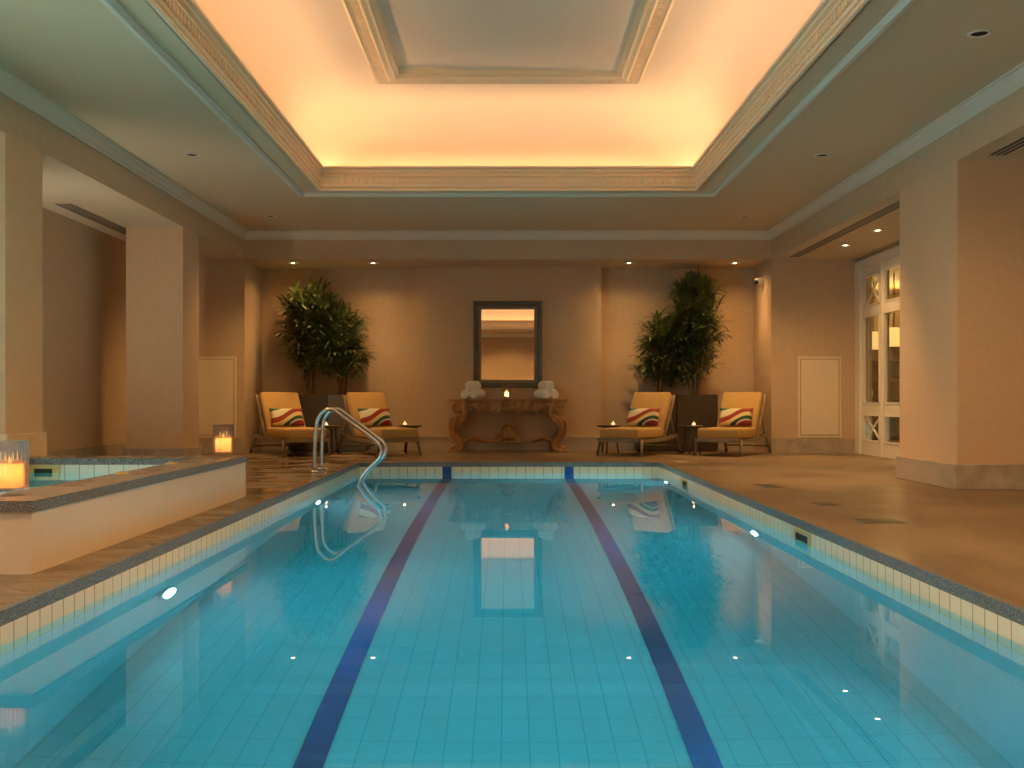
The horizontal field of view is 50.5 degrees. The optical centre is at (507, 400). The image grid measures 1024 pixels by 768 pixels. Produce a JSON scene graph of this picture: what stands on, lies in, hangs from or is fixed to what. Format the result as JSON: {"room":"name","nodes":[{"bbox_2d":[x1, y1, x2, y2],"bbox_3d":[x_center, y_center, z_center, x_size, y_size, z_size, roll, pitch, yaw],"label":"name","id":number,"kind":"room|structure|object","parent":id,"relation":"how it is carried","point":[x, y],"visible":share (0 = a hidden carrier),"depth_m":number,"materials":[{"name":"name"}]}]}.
{"room":"indoor swimming pool","nodes":[
{"label":"indoor swimming pool","id":0,"kind":"room"},
{"bbox_2d":[0,132,42,434],"bbox_3d":[-4.405,-0.685,9.090,0.710,2.970,0.700,0,0,0],"label":"column","id":1,"kind":"structure","parent":0,"point":[21,163],"depth_m":9.01,"materials":[{"name":"beige paint"}]},
{"bbox_2d":[0,432,46,455],"bbox_3d":[-4.405,0.535,9.090,0.770,0.530,0.760,0,0,0],"label":"column base","id":2,"kind":"structure","parent":1,"relation":"attached to","point":[37,440],"depth_m":9.21,"materials":[{"name":"stone"}]},
{"bbox_2d":[43,207,125,450],"bbox_3d":[-5.300,-0.685,5.450,0.200,2.970,24.700,0,0,0],"label":"wall","id":3,"kind":"structure","parent":0,"point":[84,266],"depth_m":13.26,"materials":[{"name":"beige paint"}]},
{"bbox_2d":[47,443,125,455],"bbox_3d":[-5.190,0.685,4.850,0.020,0.230,23.500,0,0,0],"label":"baseboard","id":4,"kind":"structure","parent":3,"relation":"attached to","point":[113,449],"depth_m":13.59,"materials":[{"name":"stone"}]},
{"bbox_2d":[0,462,245,574],"bbox_3d":[-3.087,0.665,7.040,1.785,0.310,4.080,0,0,0],"label":"wall","id":5,"kind":"structure","parent":0,"point":[31,543],"depth_m":5.87,"materials":[{"name":"beige paint"}]},
{"bbox_2d":[29,465,59,472],"bbox_3d":[-3.730,0.583,8.714,0.260,0.135,0.020,0,0,0],"label":"skimmer","id":6,"kind":"object","parent":5,"relation":"attached to","point":[32,468],"visible":0.31,"depth_m":8.70,"materials":[{"name":"beige tile"}]},
{"bbox_2d":[60,465,156,472],"bbox_3d":[-3.180,0.925,7.070,1.352,0.850,3.292,0,0,0],"label":"basin","id":7,"kind":"object","parent":5,"relation":"in","point":[63,468],"depth_m":8.72,"materials":[{"name":"beige tile"}]},
{"bbox_2d":[0,473,112,492],"bbox_3d":[-3.180,0.973,7.070,1.360,0.795,3.300,0,0,0],"label":"water","id":8,"kind":"object","parent":7,"relation":"in","point":[36,480],"visible":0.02,"depth_m":8.15,"materials":[{"name":"blue liquid"}]},
{"bbox_2d":[29,458,194,464],"bbox_3d":[-3.180,0.485,7.070,1.380,0.049,3.320,0,0,0],"label":"trim","id":9,"kind":"structure","parent":5,"relation":"on","point":[32,461],"depth_m":8.71,"materials":[{"name":"grey stone"}]},
{"bbox_2d":[0,456,247,511],"bbox_3d":[-3.080,0.485,7.040,1.800,0.050,4.110,0,0,0],"label":"trim","id":10,"kind":"structure","parent":5,"relation":"on","point":[37,505],"depth_m":5.88,"materials":[{"name":"grey stone"}]},
{"bbox_2d":[0,456,243,500],"bbox_3d":[-3.080,0.459,7.040,1.800,0.001,4.110,0,0,0],"label":"ledge","id":11,"kind":"object","parent":10,"relation":"on","point":[43,492],"visible":0.81,"depth_m":6.51,"materials":[{"name":"brown stone"}]},
{"bbox_2d":[0,440,28,496],"bbox_3d":[-2.420,0.327,5.270,0.173,0.265,0.173,0,0,0],"label":"glass","id":12,"kind":"object","parent":11,"relation":"on","point":[14,454],"visible":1,"depth_m":5.21,"materials":[{"name":"clear glass"}]},
{"bbox_2d":[114,471,128,473],"bbox_3d":[-2.435,0.451,6.840,0.090,0.017,0.090,0,0,0],"label":"button","id":13,"kind":"object","parent":11,"relation":"on","point":[119,472],"visible":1,"depth_m":6.81,"materials":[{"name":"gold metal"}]},
{"bbox_2d":[213,424,233,456],"bbox_3d":[-2.345,0.327,8.940,0.171,0.265,0.171,0,0,0],"label":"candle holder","id":14,"kind":"object","parent":11,"relation":"on","point":[223,434],"visible":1,"depth_m":8.88,"materials":[{"name":"clear glass"}]},
{"bbox_2d":[126,227,198,447],"bbox_3d":[-4.405,-0.685,13.870,0.710,2.970,0.700,0,0,0],"label":"column","id":15,"kind":"structure","parent":0,"point":[162,263],"depth_m":13.52,"materials":[{"name":"beige paint"}]},
{"bbox_2d":[123,446,201,455],"bbox_3d":[-4.405,0.695,13.870,0.770,0.210,0.760,0,0,0],"label":"column base","id":16,"kind":"structure","parent":15,"relation":"attached to","point":[191,451],"depth_m":13.49,"materials":[{"name":"stone"}]},
{"bbox_2d":[199,259,261,452],"bbox_3d":[-4.615,-0.685,17.300,1.170,2.970,1.400,0,0,0],"label":"wall","id":17,"kind":"structure","parent":0,"point":[230,290],"depth_m":16.60,"materials":[{"name":"beige paint"}]},
{"bbox_2d":[199,357,236,437],"bbox_3d":[-4.490,-0.060,16.587,0.680,1.240,0.026,0,0,0],"label":"access panel","id":18,"kind":"object","parent":17,"relation":"attached to","point":[217,375],"visible":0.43,"depth_m":16.57,"materials":[{"name":"beige paint"}]},
{"bbox_2d":[199,438,244,452],"bbox_3d":[-4.615,0.685,16.590,1.170,0.230,0.020,0,0,0],"label":"baseboard","id":19,"kind":"structure","parent":17,"relation":"attached to","point":[206,443],"depth_m":16.58,"materials":[{"name":"stone"}]},
{"bbox_2d":[262,267,753,435],"bbox_3d":[0.000,-0.695,17.760,8.600,2.990,0.480,0,0,0],"label":"wall","id":20,"kind":"structure","parent":0,"point":[420,330],"depth_m":17.80,"materials":[{"name":"beige paint"}]},
{"bbox_2d":[473,301,541,387],"bbox_3d":[-0.005,-0.910,17.486,1.104,1.390,0.067,0,0,0],"label":"mirror","id":21,"kind":"object","parent":20,"relation":"attached to","point":[507,335],"visible":0.88,"depth_m":17.50,"materials":[{"name":"grey mirror"}]},
{"bbox_2d":[262,436,753,450],"bbox_3d":[0.000,0.686,17.644,8.100,0.228,0.312,0,0,0],"label":"baseboard","id":22,"kind":"structure","parent":20,"relation":"attached to","point":[427,443],"depth_m":17.50,"materials":[{"name":"beige"}]},
{"bbox_2d":[0,0,1023,230],"bbox_3d":[0.000,-2.590,4.860,8.140,0.001,23.520,0,0,0],"label":"ceiling","id":23,"kind":"structure","parent":0,"point":[78,55],"depth_m":10.02,"materials":[{"name":"beige paint"}]},
{"bbox_2d":[184,153,199,156],"bbox_3d":[-3.320,-2.585,11.400,0.170,0.010,0.170,0,0,0],"label":"recessed light","id":24,"kind":"object","parent":23,"relation":"in","point":[185,154],"visible":1,"depth_m":11.39,"materials":[{"name":"beige paint"}]},
{"bbox_2d":[194,0,821,165],"bbox_3d":[0.000,-3.240,4.850,5.780,0.900,18.040,0,0,0],"label":"cove","id":25,"kind":"object","parent":23,"relation":"attached to","point":[307,56],"visible":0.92,"depth_m":11.92,"materials":[{"name":"beige paint"}]},
{"bbox_2d":[341,0,674,83],"bbox_3d":[0.000,-3.630,4.860,3.000,0.120,14.920,0,0,0],"label":"molding","id":26,"kind":"structure","parent":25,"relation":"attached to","point":[365,18],"depth_m":11.54,"materials":[{"name":"beige paint"}]},
{"bbox_2d":[100,0,915,196],"bbox_3d":[0.000,-2.572,4.850,5.240,0.055,17.460,0,0,0],"label":"trim","id":27,"kind":"structure","parent":23,"relation":"attached to","point":[113,6],"depth_m":9.74,"materials":[{"name":"beige paint"}]},
{"bbox_2d":[146,0,870,190],"bbox_3d":[0.000,-2.719,4.850,4.700,0.293,16.960,0,0,0],"label":"molding","id":28,"kind":"structure","parent":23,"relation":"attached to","point":[827,22],"depth_m":11.28,"materials":[{"name":"beige paint"}]},
{"bbox_2d":[814,153,830,156],"bbox_3d":[3.310,-2.585,11.420,0.170,0.010,0.170,0,0,0],"label":"recessed light","id":29,"kind":"object","parent":23,"relation":"in","point":[819,154],"visible":1,"depth_m":11.41,"materials":[{"name":"beige paint"}]},
{"bbox_2d":[966,29,992,37],"bbox_3d":[3.320,-2.585,7.640,0.170,0.010,0.170,0,0,0],"label":"recessed light","id":30,"kind":"object","parent":23,"relation":"in","point":[979,33],"visible":1,"depth_m":7.64,"materials":[{"name":"beige paint"}]},
{"bbox_2d":[0,450,1023,607],"bbox_3d":[0.078,0.800,5.450,10.555,0.001,24.700,0,0,0],"label":"floor","id":31,"kind":"structure","parent":0,"point":[973,538],"depth_m":8.55,"materials":[{"name":"stone"}]},
{"bbox_2d":[249,392,330,456],"bbox_3d":[-3.281,0.336,16.292,0.748,0.938,1.426,0,0,-33],"label":"sun lounger","id":32,"kind":"object","parent":31,"relation":"on","point":[295,434],"visible":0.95,"depth_m":16.32,"materials":[{"name":"yellow fabric"}]},
{"bbox_2d":[259,392,305,428],"bbox_3d":[-3.443,0.170,16.540,0.620,0.606,0.419,0,0,-33],"label":"cushion","id":33,"kind":"object","parent":32,"relation":"on","point":[277,400],"depth_m":16.50,"materials":[{"name":"yellow fabric"}]},
{"bbox_2d":[269,408,304,425],"bbox_3d":[-3.337,0.240,16.377,0.510,0.265,0.186,0,0,-26],"label":"pillow","id":34,"kind":"object","parent":32,"relation":"on","point":[292,416],"visible":1,"depth_m":16.32,"materials":[{"name":"fabric"}]},
{"bbox_2d":[265,427,326,438],"bbox_3d":[-3.152,0.472,16.092,0.620,0.155,0.940,0,0,-33],"label":"seat cushion","id":35,"kind":"object","parent":32,"relation":"on","point":[270,432],"depth_m":15.73,"materials":[{"name":"yellow fabric"}]},
{"bbox_2d":[288,395,327,451],"bbox_3d":[-3.170,0.350,17.440,0.600,0.900,0.600,0,0,0],"label":"planter","id":36,"kind":"object","parent":31,"relation":"on","point":[311,405],"visible":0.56,"depth_m":17.14,"materials":[{"name":"brown metal"}]},
{"bbox_2d":[270,276,341,394],"bbox_3d":[-3.181,-1.020,17.254,1.240,2.044,1.024,0,0,0],"label":"palm","id":37,"kind":"object","parent":36,"relation":"in","point":[308,316],"visible":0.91,"depth_m":17.22,"materials":[{"name":"plant"}]},
{"bbox_2d":[318,425,342,453],"bbox_3d":[-2.680,0.586,16.380,0.370,0.432,0.370,0,0,0],"label":"side table","id":38,"kind":"object","parent":31,"relation":"on","point":[331,427],"visible":0.79,"depth_m":16.32,"materials":[{"name":"brown wood"}]},
{"bbox_2d":[309,407,387,483],"bbox_3d":[-1.819,0.836,12.425,0.832,1.529,0.560,0,0,0],"label":"pool handrail","id":39,"kind":"object","parent":31,"relation":"attached to","point":[327,411],"visible":0.83,"depth_m":12.19,"materials":[{"name":"silver metal"}]},
{"bbox_2d":[328,395,369,451],"bbox_3d":[-2.550,0.350,17.440,0.600,0.900,0.600,0,0,0],"label":"planter","id":40,"kind":"object","parent":31,"relation":"on","point":[333,400],"visible":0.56,"depth_m":17.14,"materials":[{"name":"stone"}]},
{"bbox_2d":[299,298,374,394],"bbox_3d":[-2.699,-0.819,17.259,1.237,1.642,1.019,0,0,0],"label":"palm","id":41,"kind":"object","parent":40,"relation":"in","point":[344,342],"visible":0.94,"depth_m":17.20,"materials":[{"name":"plant"}]},
{"bbox_2d":[336,392,421,456],"bbox_3d":[-1.951,0.336,16.292,0.748,0.938,1.426,0,0,-33],"label":"sun lounger","id":42,"kind":"object","parent":31,"relation":"on","point":[365,400],"visible":0.72,"depth_m":16.33,"materials":[{"name":"yellow fabric"}]},
{"bbox_2d":[346,392,392,429],"bbox_3d":[-2.113,0.170,16.540,0.620,0.606,0.419,0,0,-33],"label":"cushion","id":43,"kind":"object","parent":42,"relation":"on","point":[365,400],"depth_m":16.51,"materials":[{"name":"yellow fabric"}]},
{"bbox_2d":[357,408,392,425],"bbox_3d":[-2.007,0.240,16.377,0.510,0.265,0.186,0,0,-26],"label":"pillow","id":44,"kind":"object","parent":42,"relation":"on","point":[380,416],"visible":0.99,"depth_m":16.32,"materials":[{"name":"fabric"}]},
{"bbox_2d":[353,427,417,438],"bbox_3d":[-1.822,0.472,16.092,0.620,0.155,0.940,0,0,-33],"label":"seat cushion","id":45,"kind":"object","parent":42,"relation":"on","point":[383,432],"depth_m":15.74,"materials":[{"name":"yellow fabric"}]},
{"bbox_2d":[398,425,421,453],"bbox_3d":[-1.500,0.586,16.650,0.370,0.432,0.370,0,0,-40],"label":"side table","id":46,"kind":"object","parent":31,"relation":"on","point":[404,426],"visible":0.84,"depth_m":16.52,"materials":[{"name":"brown wood"}]},
{"bbox_2d":[447,399,567,451],"bbox_3d":[-0.005,0.393,17.224,1.890,0.849,0.544,0,0,0],"label":"console table","id":47,"kind":"object","parent":31,"relation":"on","point":[549,406],"visible":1,"depth_m":17.00,"materials":[{"name":"brown wood"}]},
{"bbox_2d":[461,389,471,398],"bbox_3d":[-0.619,-0.110,17.224,0.154,0.154,0.295,0,0,28],"label":"rolled towel","id":48,"kind":"object","parent":47,"relation":"on","point":[465,393],"visible":0.57,"depth_m":17.10,"materials":[{"name":"white fabric"}]},
{"bbox_2d":[465,381,481,389],"bbox_3d":[-0.551,-0.243,17.188,0.154,0.154,0.295,0,0,28],"label":"rolled towel","id":49,"kind":"object","parent":48,"relation":"on","point":[469,385],"visible":0.96,"depth_m":17.07,"materials":[{"name":"white fabric"}]},
{"bbox_2d":[469,389,485,398],"bbox_3d":[-0.482,-0.110,17.151,0.154,0.154,0.295,0,0,28],"label":"rolled towel","id":50,"kind":"object","parent":47,"relation":"on","point":[474,393],"visible":1,"depth_m":17.04,"materials":[{"name":"white fabric"}]},
{"bbox_2d":[534,389,549,398],"bbox_3d":[0.532,-0.110,17.151,0.154,0.154,0.295,0,0,-28],"label":"rolled towel","id":51,"kind":"object","parent":47,"relation":"on","point":[539,393],"visible":1,"depth_m":17.05,"materials":[{"name":"white fabric"}]},
{"bbox_2d":[547,389,558,398],"bbox_3d":[0.669,-0.110,17.224,0.154,0.154,0.295,0,0,-28],"label":"rolled towel","id":52,"kind":"object","parent":47,"relation":"on","point":[554,394],"visible":0.47,"depth_m":17.10,"materials":[{"name":"white fabric"}]},
{"bbox_2d":[538,381,553,389],"bbox_3d":[0.601,-0.243,17.188,0.154,0.154,0.295,0,0,-28],"label":"rolled towel","id":53,"kind":"object","parent":52,"relation":"on","point":[549,385],"visible":0.98,"depth_m":17.08,"materials":[{"name":"white fabric"}]},
{"bbox_2d":[597,425,620,453],"bbox_3d":[1.550,0.586,16.650,0.370,0.432,0.370,0,0,-40],"label":"side table","id":54,"kind":"object","parent":31,"relation":"on","point":[601,426],"visible":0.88,"depth_m":16.53,"materials":[{"name":"brown wood"}]},
{"bbox_2d":[596,392,681,456],"bbox_3d":[1.981,0.336,16.292,0.748,0.938,1.426,0,0,33],"label":"sun lounger","id":55,"kind":"object","parent":31,"relation":"on","point":[642,400],"visible":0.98,"depth_m":16.27,"materials":[{"name":"yellow fabric"}]},
{"bbox_2d":[600,427,664,438],"bbox_3d":[1.852,0.472,16.092,0.620,0.155,0.940,0,0,33],"label":"seat cushion","id":56,"kind":"object","parent":55,"relation":"on","point":[616,432],"depth_m":15.77,"materials":[{"name":"yellow fabric"}]},
{"bbox_2d":[625,408,660,425],"bbox_3d":[2.037,0.240,16.377,0.510,0.265,0.186,0,0,26],"label":"pillow","id":57,"kind":"object","parent":55,"relation":"on","point":[636,416],"visible":1,"depth_m":16.32,"materials":[{"name":"fabric"}]},
{"bbox_2d":[625,392,671,429],"bbox_3d":[2.143,0.170,16.540,0.620,0.606,0.419,0,0,33],"label":"cushion","id":58,"kind":"object","parent":55,"relation":"on","point":[642,400],"depth_m":16.48,"materials":[{"name":"yellow fabric"}]},
{"bbox_2d":[634,398,675,451],"bbox_3d":[2.360,0.350,17.440,0.600,0.900,0.600,0,0,0],"label":"planter","id":59,"kind":"object","parent":31,"relation":"on","point":[673,415],"visible":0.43,"depth_m":17.14,"materials":[{"name":"brown metal"}]},
{"bbox_2d":[625,307,697,391],"bbox_3d":[2.475,-0.747,17.257,1.234,1.499,1.014,0,0,0],"label":"palm","id":60,"kind":"object","parent":59,"relation":"in","point":[661,347],"visible":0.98,"depth_m":17.20,"materials":[{"name":"plant"}]},
{"bbox_2d":[671,461,691,462],"bbox_3d":[2.270,0.799,14.250,0.240,0.009,0.500,0,0,0],"label":"deck cover","id":61,"kind":"object","parent":31,"relation":"on","point":[671,461],"visible":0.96,"depth_m":14.10,"materials":[{"name":"grey stone"}]},
{"bbox_2d":[678,425,702,453],"bbox_3d":[2.760,0.586,16.380,0.370,0.432,0.370,0,0,-40],"label":"side table","id":62,"kind":"object","parent":31,"relation":"on","point":[689,427],"visible":0.96,"depth_m":16.32,"materials":[{"name":"brown wood"}]},
{"bbox_2d":[675,395,717,451],"bbox_3d":[2.990,0.350,17.430,0.640,0.900,0.640,0,0,0],"label":"planter","id":63,"kind":"object","parent":31,"relation":"on","point":[698,409],"visible":0.75,"depth_m":17.11,"materials":[{"name":"brown metal"}]},
{"bbox_2d":[660,266,731,394],"bbox_3d":[2.994,-1.081,17.281,1.185,2.166,1.020,0,0,7],"label":"palm","id":64,"kind":"object","parent":63,"relation":"in","point":[703,301],"visible":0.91,"depth_m":17.21,"materials":[{"name":"plant"}]},
{"bbox_2d":[693,392,770,456],"bbox_3d":[3.384,0.336,16.295,0.748,0.938,1.426,0,0,31],"label":"sun lounger","id":65,"kind":"object","parent":31,"relation":"on","point":[725,434],"visible":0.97,"depth_m":16.31,"materials":[{"name":"yellow fabric"}]},
{"bbox_2d":[697,427,757,438],"bbox_3d":[3.262,0.472,16.091,0.620,0.155,0.940,0,0,31],"label":"seat cushion","id":66,"kind":"object","parent":65,"relation":"on","point":[711,432],"depth_m":15.75,"materials":[{"name":"yellow fabric"}]},
{"bbox_2d":[718,408,752,425],"bbox_3d":[3.437,0.240,16.383,0.510,0.265,0.186,0,0,25],"label":"pillow","id":67,"kind":"object","parent":65,"relation":"on","point":[728,416],"visible":1,"depth_m":16.33,"materials":[{"name":"fabric"}]},
{"bbox_2d":[717,392,762,429],"bbox_3d":[3.537,0.170,16.549,0.620,0.606,0.419,0,0,31],"label":"cushion","id":68,"kind":"object","parent":65,"relation":"on","point":[734,400],"depth_m":16.51,"materials":[{"name":"yellow fabric"}]},
{"bbox_2d":[753,484,784,487],"bbox_3d":[2.450,0.799,10.200,0.200,0.009,0.450,0,0,0],"label":"deck cover","id":69,"kind":"object","parent":31,"relation":"on","point":[759,485],"visible":1,"depth_m":10.14,"materials":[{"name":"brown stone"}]},
{"bbox_2d":[810,502,843,505],"bbox_3d":[2.470,0.799,8.400,0.190,0.009,0.260,0,0,0],"label":"deck cover","id":70,"kind":"object","parent":31,"relation":"on","point":[815,503],"visible":1,"depth_m":8.38,"materials":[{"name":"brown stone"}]},
{"bbox_2d":[852,519,907,523],"bbox_3d":[2.470,0.799,7.220,0.290,0.009,0.270,0,0,0],"label":"deck cover","id":71,"kind":"object","parent":31,"relation":"on","point":[865,521],"visible":1,"depth_m":7.16,"materials":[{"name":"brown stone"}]},
{"bbox_2d":[0,467,1023,646],"bbox_3d":[0.018,1.845,7.865,3.896,1.980,12.530,0,0,0],"label":"wall","id":72,"kind":"structure","parent":0,"point":[1003,626],"depth_m":5.98,"materials":[{"name":"beige tile"}]},
{"bbox_2d":[0,462,1023,625],"bbox_3d":[0.018,0.827,7.865,3.956,0.056,12.590,0,0,0],"label":"coping","id":73,"kind":"object","parent":72,"relation":"on","point":[1014,612],"visible":1,"depth_m":6.19,"materials":[{"name":"grey stone"}]},
{"bbox_2d":[681,477,687,486],"bbox_3d":[1.968,0.926,12.050,0.020,0.128,0.420,0,0,0],"label":"skimmer","id":74,"kind":"object","parent":72,"relation":"attached to","point":[684,481],"visible":0.59,"depth_m":12.07,"materials":[{"name":"beige plastic"}]},
{"bbox_2d":[793,526,810,544],"bbox_3d":[1.968,0.926,7.250,0.020,0.128,0.420,0,0,0],"label":"skimmer","id":75,"kind":"object","parent":72,"relation":"attached to","point":[804,536],"visible":0.59,"depth_m":7.23,"materials":[{"name":"beige plastic"}]},
{"bbox_2d":[0,87,1023,268],"bbox_3d":[0.077,-2.404,5.550,10.955,0.472,24.900,0,0,0],"label":"beam","id":76,"kind":"structure","parent":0,"point":[74,172],"depth_m":13.93,"materials":[{"name":"beige paint"}]},
{"bbox_2d":[52,202,125,234],"bbox_3d":[-4.885,-2.161,14.025,0.214,0.012,4.374,0,0,0],"label":"air vent","id":77,"kind":"object","parent":76,"relation":"attached to","point":[71,207],"visible":0.45,"depth_m":12.71,"materials":[{"name":"black metal"}]},
{"bbox_2d":[0,62,1023,239],"bbox_3d":[0.000,-2.533,4.850,8.100,0.135,23.500,0,0,0],"label":"crown molding","id":78,"kind":"structure","parent":76,"relation":"attached to","point":[1012,81],"depth_m":12.35,"materials":[{"name":"beige paint"}]},
{"bbox_2d":[789,199,899,257],"bbox_3d":[4.300,-2.161,13.800,0.184,0.012,5.024,0,0,0],"label":"air vent","id":79,"kind":"object","parent":76,"relation":"attached to","point":[895,205],"visible":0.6,"depth_m":13.61,"materials":[{"name":"black metal"}]},
{"bbox_2d":[871,229,884,231],"bbox_3d":[4.690,-2.162,13.770,0.170,0.010,0.170,0,0,0],"label":"recessed light","id":80,"kind":"object","parent":76,"relation":"attached to","point":[874,230],"visible":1,"depth_m":13.76,"materials":[{"name":"beige paint"}]},
{"bbox_2d":[987,136,1023,155],"bbox_3d":[4.300,-2.161,7.475,0.184,0.012,4.174,0,0,0],"label":"air vent","id":81,"kind":"object","parent":76,"relation":"attached to","point":[1017,144],"visible":1,"depth_m":9.29,"materials":[{"name":"black metal"}]},
{"bbox_2d":[754,259,857,452],"bbox_3d":[4.692,-0.685,17.300,1.325,2.970,1.400,0,0,0],"label":"wall","id":82,"kind":"structure","parent":0,"point":[803,307],"depth_m":16.60,"materials":[{"name":"beige paint"}]},
{"bbox_2d":[754,277,763,284],"bbox_3d":[3.958,-1.900,17.148,0.145,0.120,0.114,0,0,0],"label":"security camera","id":83,"kind":"object","parent":82,"relation":"attached to","point":[757,281],"visible":1,"depth_m":17.10,"materials":[{"name":"beige paint"}]},
{"bbox_2d":[771,438,854,452],"bbox_3d":[4.692,0.685,16.590,1.325,0.230,0.020,0,0,0],"label":"baseboard","id":84,"kind":"structure","parent":82,"relation":"attached to","point":[778,445],"depth_m":16.58,"materials":[{"name":"stone"}]},
{"bbox_2d":[798,357,841,437],"bbox_3d":[4.765,-0.060,16.587,0.670,1.240,0.026,0,0,0],"label":"access panel","id":85,"kind":"object","parent":82,"relation":"attached to","point":[819,378],"visible":1,"depth_m":16.57,"materials":[{"name":"beige paint"}]},
{"bbox_2d":[858,243,899,439],"bbox_3d":[5.455,-0.685,5.450,0.200,2.970,24.700,0,0,0],"label":"wall","id":86,"kind":"structure","parent":0,"point":[897,244],"depth_m":16.56,"materials":[{"name":"beige paint"}]},
{"bbox_2d":[855,245,899,456],"bbox_3d":[5.380,-0.655,14.100,0.150,2.910,5.000,0,0,0],"label":"door surround","id":87,"kind":"object","parent":86,"relation":"attached to","point":[895,251],"visible":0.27,"depth_m":16.38,"materials":[{"name":"beige paint"}]},
{"bbox_2d":[861,262,879,456],"bbox_3d":[5.366,-0.595,15.940,0.078,2.790,0.880,0,0,0],"label":"door","id":88,"kind":"structure","parent":87,"relation":"attached to","point":[868,447],"depth_m":16.17,"materials":[{"name":"beige paint"}]},
{"bbox_2d":[882,255,899,458],"bbox_3d":[5.339,-0.595,14.980,0.132,2.790,0.960,0,0,0],"label":"door","id":89,"kind":"structure","parent":87,"relation":"attached to","point":[891,450],"depth_m":15.35,"materials":[{"name":"beige paint"}]},
{"bbox_2d":[872,267,899,442],"bbox_3d":[7.228,-0.675,16.500,3.345,2.950,11.000,0,0,0],"label":"wall","id":90,"kind":"structure","parent":0,"point":[896,271],"depth_m":21.50,"materials":[{"name":"beige paint"}]},
{"bbox_2d":[872,280,877,349],"bbox_3d":[6.500,-1.535,19.300,0.260,1.230,0.260,0,0,0],"label":"pendant lamp","id":91,"kind":"object","parent":90,"relation":"hanging from","point":[874,333],"visible":0.36,"depth_m":19.17,"materials":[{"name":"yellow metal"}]},
{"bbox_2d":[872,347,899,440],"bbox_3d":[7.300,-0.205,21.795,2.900,2.010,0.390,0,0,0],"label":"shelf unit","id":92,"kind":"object","parent":90,"relation":"on","point":[894,352],"visible":0.07,"depth_m":21.95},
{"bbox_2d":[889,273,899,346],"bbox_3d":[6.500,-1.535,18.270,0.260,1.230,0.260,0,0,0],"label":"pendant lamp","id":93,"kind":"object","parent":90,"relation":"hanging from","point":[894,332],"visible":0.54,"depth_m":18.14,"materials":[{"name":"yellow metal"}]},
{"bbox_2d":[900,160,1023,463],"bbox_3d":[4.410,-0.685,10.500,0.720,2.970,1.440,0,0,0],"label":"column","id":94,"kind":"structure","parent":0,"point":[962,223],"depth_m":9.78,"materials":[{"name":"beige paint"}]},
{"bbox_2d":[896,456,1023,489],"bbox_3d":[4.410,0.685,10.500,0.780,0.230,1.500,0,0,0],"label":"column base","id":95,"kind":"structure","parent":94,"relation":"attached to","point":[935,473],"depth_m":9.75,"materials":[{"name":"stone"}]},
{"bbox_3d":[0.018,2.175,7.865,3.896,0.620,12.530,0,0,0],"label":"floor","id":96,"kind":"structure","parent":0,"visible":0},
{"bbox_2d":[442,467,450,472],"bbox_3d":[-0.795,1.668,7.865,0.118,1.626,12.530,0,0,0],"label":"lane marking","id":97,"kind":"object","parent":96,"relation":"on","point":[444,469],"visible":0.03,"depth_m":14.12,"materials":[{"name":"blue tile"}]},
{"bbox_2d":[0,473,1023,767],"bbox_3d":[0.018,1.860,7.865,3.920,1.850,12.554,0,0,0],"label":"pool water","id":98,"kind":"object","parent":96,"relation":"on","point":[385,620],"visible":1,"depth_m":4.08,"materials":[{"name":"blue liquid"}]},
{"bbox_2d":[565,467,573,472],"bbox_3d":[0.795,1.668,7.865,0.118,1.626,12.530,0,0,0],"label":"lane marking","id":99,"kind":"object","parent":96,"relation":"on","point":[567,469],"visible":0.03,"depth_m":14.12,"materials":[{"name":"blue tile"}]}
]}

